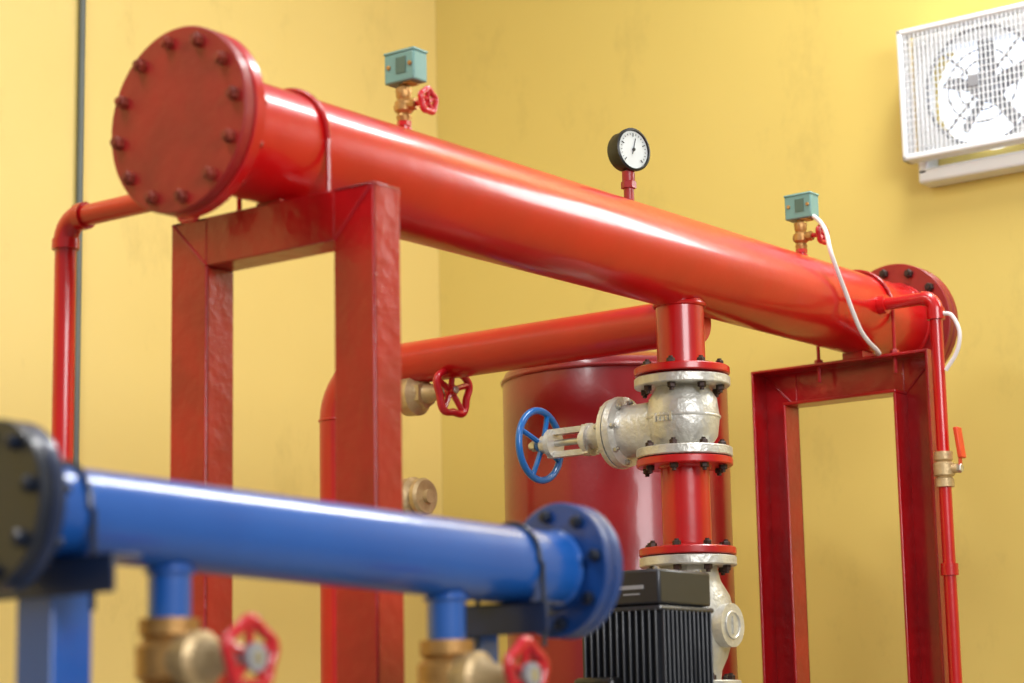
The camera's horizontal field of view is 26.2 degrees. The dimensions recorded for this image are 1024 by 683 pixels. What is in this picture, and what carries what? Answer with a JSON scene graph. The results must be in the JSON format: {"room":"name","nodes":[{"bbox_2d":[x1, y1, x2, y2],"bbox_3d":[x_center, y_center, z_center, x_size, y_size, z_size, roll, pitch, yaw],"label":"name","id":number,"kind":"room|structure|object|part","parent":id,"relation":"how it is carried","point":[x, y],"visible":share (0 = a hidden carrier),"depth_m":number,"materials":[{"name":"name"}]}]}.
{"room":"mechanical room","nodes":[
{"label":"mechanical room","id":0,"kind":"room"},
{"bbox_2d":[0,0,442,682],"bbox_3d":[-2.693,-0.423,4.698,0.200,4.600,7.798,-9,-13,36],"label":"wall","id":1,"kind":"structure","parent":0,"point":[333,51],"depth_m":6.65,"materials":[{"name":"yellow paint"}]},
{"bbox_2d":[73,0,85,464],"bbox_3d":[-1.254,0.046,6.341,0.022,4.200,0.050,-9,-13,36],"label":"conduit","id":2,"kind":"object","parent":1,"relation":"attached to","point":[82,3],"visible":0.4,"depth_m":6.42,"materials":[{"name":"grey metal"}]},
{"bbox_2d":[435,0,1023,682],"bbox_3d":[2.498,-0.335,5.770,7.200,4.600,0.200,-9,-13,36],"label":"wall","id":3,"kind":"structure","parent":0,"point":[740,107],"depth_m":6.88,"materials":[{"name":"yellow paint"}]},
{"bbox_2d":[896,2,1023,187],"bbox_3d":[1.395,-0.741,6.468,0.495,0.494,0.148,-9,-13,36],"label":"exhaust fan","id":4,"kind":"object","parent":3,"relation":"attached to","point":[980,95],"visible":1,"depth_m":6.48,"materials":[{"name":"white plastic"}]},
{"bbox_3d":[0.120,1.462,2.216,7.200,0.100,8.200,-9,-13,36],"label":"floor","id":5,"kind":"structure","parent":0,"visible":0},
{"bbox_2d":[0,460,140,682],"bbox_3d":[-0.572,0.834,2.806,0.260,1.372,0.150,-9,-13,36],"label":"stand","id":6,"kind":"object","parent":5,"relation":"on","point":[54,633],"visible":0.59,"depth_m":2.87,"materials":[{"name":"paint"}]},
{"bbox_3d":[-0.594,0.906,2.812,0.150,1.234,0.150,-9,-13,36],"label":"post","id":7,"kind":"part","parent":6,"relation":"part of","materials":[{"name":"blue metal"}]},
{"bbox_3d":[-0.594,0.311,2.884,0.260,0.050,0.050,-9,-13,36],"label":"frame","id":8,"kind":"part","parent":6,"relation":"part of","materials":[{"name":"black metal"}]},
{"bbox_2d":[51,195,199,460],"bbox_3d":[-0.711,0.717,4.075,0.468,2.058,0.077,-9,-13,36],"label":"drain pipe","id":9,"kind":"object","parent":5,"relation":"on","point":[81,216],"visible":0.34,"depth_m":4.32,"materials":[{"name":"red metal"}]},
{"bbox_2d":[170,88,404,682],"bbox_3d":[-0.414,0.611,3.975,0.574,2.220,0.155,-9,-13,36],"label":"stand","id":10,"kind":"object","parent":5,"relation":"on","point":[359,223],"visible":0.73,"depth_m":3.98,"materials":[{"name":"red metal"}]},
{"bbox_3d":[-0.435,-0.254,4.133,0.060,0.008,0.068,-9,-13,36],"label":"saddle plate","id":11,"kind":"part","parent":10,"relation":"part of","materials":[{"name":"red metal"}]},
{"bbox_2d":[110,26,957,377],"bbox_3d":[0.244,-0.169,5.026,0.343,0.444,2.825,-9,-13,36],"label":"pipe","id":12,"kind":"object","parent":10,"relation":"on","point":[197,126],"visible":0.79,"depth_m":4.50,"materials":[{"name":"red metal"}]},
{"bbox_2d":[383,46,438,129],"bbox_3d":[-0.206,-0.499,4.461,0.106,0.188,0.061,-9,-13,36],"label":"switch","id":13,"kind":"object","parent":12,"relation":"on","point":[405,68],"visible":0.96,"depth_m":4.45,"materials":[{"name":"teal metal"}]},
{"bbox_3d":[-0.218,-0.542,4.470,0.065,0.042,0.041,-9,-13,36],"label":"trim","id":14,"kind":"part","parent":13,"relation":"part of","materials":[{"name":"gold metal"}]},
{"bbox_3d":[-0.180,-0.485,4.438,0.040,0.059,0.061,-9,-13,36],"label":"valve knob","id":15,"kind":"part","parent":13,"relation":"part of","materials":[{"name":"red metal"}]},
{"bbox_2d":[607,128,649,199],"bbox_3d":[0.270,-0.396,5.106,0.102,0.195,0.046,7,-13,-38],"label":"pressure gauge","id":16,"kind":"object","parent":12,"relation":"on","point":[628,151],"visible":0.98,"depth_m":5.09,"materials":[{"name":"black metal"}]},
{"bbox_2d":[784,191,829,255],"bbox_3d":[0.766,-0.292,5.719,0.106,0.188,0.061,-9,-13,36],"label":"switch","id":17,"kind":"object","parent":12,"relation":"on","point":[799,207],"visible":0.82,"depth_m":5.71,"materials":[{"name":"teal metal"}]},
{"bbox_3d":[0.754,-0.335,5.728,0.065,0.042,0.041,-9,-13,36],"label":"trim","id":18,"kind":"part","parent":17,"relation":"part of","materials":[{"name":"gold metal"}]},
{"bbox_3d":[0.792,-0.279,5.697,0.040,0.059,0.061,-9,-13,36],"label":"valve knob","id":19,"kind":"part","parent":17,"relation":"part of","materials":[{"name":"red metal"}]},
{"bbox_2d":[812,214,880,355],"bbox_3d":[0.878,-0.149,5.724,0.091,0.352,0.336,-9,-13,36],"label":"cable","id":20,"kind":"object","parent":17,"relation":"attached to","point":[868,341],"visible":1,"depth_m":5.62,"materials":[{"name":"white plastic"}]},
{"bbox_2d":[875,291,961,682],"bbox_3d":[1.047,0.916,5.571,0.222,2.126,0.051,-9,-13,36],"label":"pipe","id":21,"kind":"object","parent":12,"relation":"attached to","point":[884,304],"visible":0.96,"depth_m":5.62,"materials":[{"name":"red metal"}]},
{"bbox_2d":[933,427,965,487],"bbox_3d":[1.116,0.296,5.620,0.084,0.150,0.054,-9,-13,36],"label":"valve","id":22,"kind":"object","parent":21,"relation":"attached to","point":[944,469],"visible":1,"depth_m":5.60,"materials":[{"name":"brown metal"}]},
{"bbox_3d":[1.141,0.274,5.604,0.020,0.113,0.030,-9,-13,36],"label":"lever","id":23,"kind":"part","parent":22,"relation":"part of","materials":[{"name":"orange plastic"}]},
{"bbox_2d":[943,311,961,370],"bbox_3d":[1.132,-0.004,5.656,0.054,0.159,0.010,-9,-13,36],"label":"cable","id":24,"kind":"object","parent":21,"relation":"attached to","point":[959,332],"visible":1,"depth_m":5.65,"materials":[{"name":"white plastic"}]},
{"bbox_2d":[417,636,549,682],"bbox_3d":[-0.041,1.018,3.258,0.215,1.149,0.107,-9,-13,36],"label":"valve","id":25,"kind":"object","parent":5,"relation":"on","point":[445,660],"visible":1,"depth_m":3.32,"materials":[{"name":"brown metal"}]},
{"bbox_3d":[-0.033,0.508,3.336,0.169,0.026,0.022,-9,-13,36],"label":"stem","id":26,"kind":"part","parent":25,"relation":"part of","materials":[{"name":"metal"}]},
{"bbox_2d":[318,304,710,682],"bbox_3d":[-0.015,0.969,5.522,1.221,2.046,0.122,-9,-13,36],"label":"pipe","id":27,"kind":"object","parent":5,"relation":"on","point":[627,330],"visible":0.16,"depth_m":5.64,"materials":[{"name":"red metal"}]},
{"bbox_2d":[402,477,437,514],"bbox_3d":[-0.257,0.412,5.801,0.109,0.110,0.110,-9,-13,36],"label":"plug","id":28,"kind":"object","parent":27,"relation":"attached to","point":[420,496],"visible":0.78,"depth_m":5.76,"materials":[{"name":"brown metal"}]},
{"bbox_2d":[401,368,472,417],"bbox_3d":[-0.219,0.133,5.817,0.189,0.151,0.156,-9,-13,36],"label":"valve","id":29,"kind":"object","parent":27,"relation":"attached to","point":[417,396],"visible":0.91,"depth_m":5.80,"materials":[{"name":"brown metal"}]},
{"bbox_3d":[-0.207,0.136,5.808,0.159,0.020,0.017,-9,-13,36],"label":"stem","id":30,"kind":"part","parent":29,"relation":"part of","materials":[{"name":"metal"}]},
{"bbox_2d":[466,521,564,662],"bbox_3d":[-0.001,0.954,3.449,0.232,1.340,0.125,-9,-13,36],"label":"stand","id":31,"kind":"object","parent":5,"relation":"on","point":[484,623],"visible":0.62,"depth_m":3.49,"materials":[{"name":"paint"}]},
{"bbox_2d":[0,419,622,639],"bbox_3d":[-0.284,0.310,3.225,0.222,0.293,1.172,-10,-14,42],"label":"pipe","id":32,"kind":"object","parent":31,"relation":"on","point":[179,530],"visible":0.94,"depth_m":3.12,"materials":[{"name":"blue metal"}]},
{"bbox_2d":[135,613,279,682],"bbox_3d":[-0.408,0.946,2.869,0.215,1.168,0.107,-9,-13,36],"label":"valve","id":33,"kind":"object","parent":32,"relation":"attached to","point":[172,649],"visible":1,"depth_m":2.94,"materials":[{"name":"brown metal"}]},
{"bbox_3d":[-0.400,0.426,2.948,0.169,0.026,0.022,-9,-13,36],"label":"stem","id":34,"kind":"part","parent":33,"relation":"part of","materials":[{"name":"metal"}]},
{"bbox_3d":[-0.042,1.029,3.468,0.125,1.203,0.125,-9,-13,36],"label":"post","id":35,"kind":"part","parent":31,"relation":"part of","materials":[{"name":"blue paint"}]},
{"bbox_3d":[-0.010,0.445,3.514,0.200,0.050,0.050,-9,-13,36],"label":"frame","id":36,"kind":"part","parent":31,"relation":"part of","materials":[{"name":"black metal"}]},
{"bbox_2d":[500,351,737,682],"bbox_3d":[0.302,1.047,5.921,0.632,2.020,0.632,-9,-13,36],"label":"tank","id":37,"kind":"object","parent":5,"relation":"on","point":[574,392],"visible":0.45,"depth_m":5.79,"materials":[{"name":"red metal"}]},
{"bbox_2d":[574,566,713,682],"bbox_3d":[0.277,1.132,4.451,0.280,1.335,0.406,-9,-13,36],"label":"motor","id":38,"kind":"object","parent":5,"relation":"on","point":[658,629],"visible":0.82,"depth_m":4.48,"materials":[{"name":"grey paint"}]},
{"bbox_3d":[0.283,0.709,4.545,0.205,0.320,0.205,-9,-13,36],"label":"motor","id":39,"kind":"part","parent":38,"relation":"part of","materials":[{"name":"grey paint"}]},
{"bbox_2d":[751,270,948,682],"bbox_3d":[0.908,0.907,5.772,0.595,2.220,0.155,-9,-13,36],"label":"stand","id":40,"kind":"object","parent":5,"relation":"on","point":[778,394],"visible":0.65,"depth_m":5.90,"materials":[{"name":"red metal"}]},
{"bbox_3d":[0.929,0.042,5.898,0.060,0.020,0.068,-9,-13,36],"label":"saddle plate","id":41,"kind":"part","parent":40,"relation":"part of","materials":[{"name":"red metal"}]},
{"bbox_3d":[0.390,1.326,4.861,0.287,1.093,0.422,-9,-13,36],"label":"riser pipe","id":42,"kind":"object","parent":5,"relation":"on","visible":0},
{"bbox_2d":[639,538,743,682],"bbox_3d":[0.414,0.651,5.078,0.232,0.379,0.226,-9,-13,36],"label":"valve","id":43,"kind":"object","parent":42,"relation":"on","point":[727,617],"visible":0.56,"depth_m":5.01,"materials":[{"name":"silver metal"}]},
{"bbox_2d":[636,453,736,557],"bbox_3d":[0.406,0.387,5.127,0.226,0.226,0.226,-9,-13,36],"label":"spool","id":44,"kind":"object","parent":43,"relation":"on","point":[685,491],"visible":0.85,"depth_m":5.08,"materials":[{"name":"red paint"}]},
{"bbox_2d":[515,355,732,483],"bbox_3d":[0.268,0.200,5.265,0.563,0.267,0.226,-9,-13,36],"label":"valve","id":45,"kind":"object","parent":44,"relation":"on","point":[681,415],"visible":0.94,"depth_m":5.14,"materials":[{"name":"silver metal"}]},
{"bbox_3d":[0.144,0.244,5.353,0.250,0.028,0.024,-9,-13,36],"label":"stem","id":46,"kind":"part","parent":45,"relation":"part of","materials":[{"name":"metal"}]}
]}

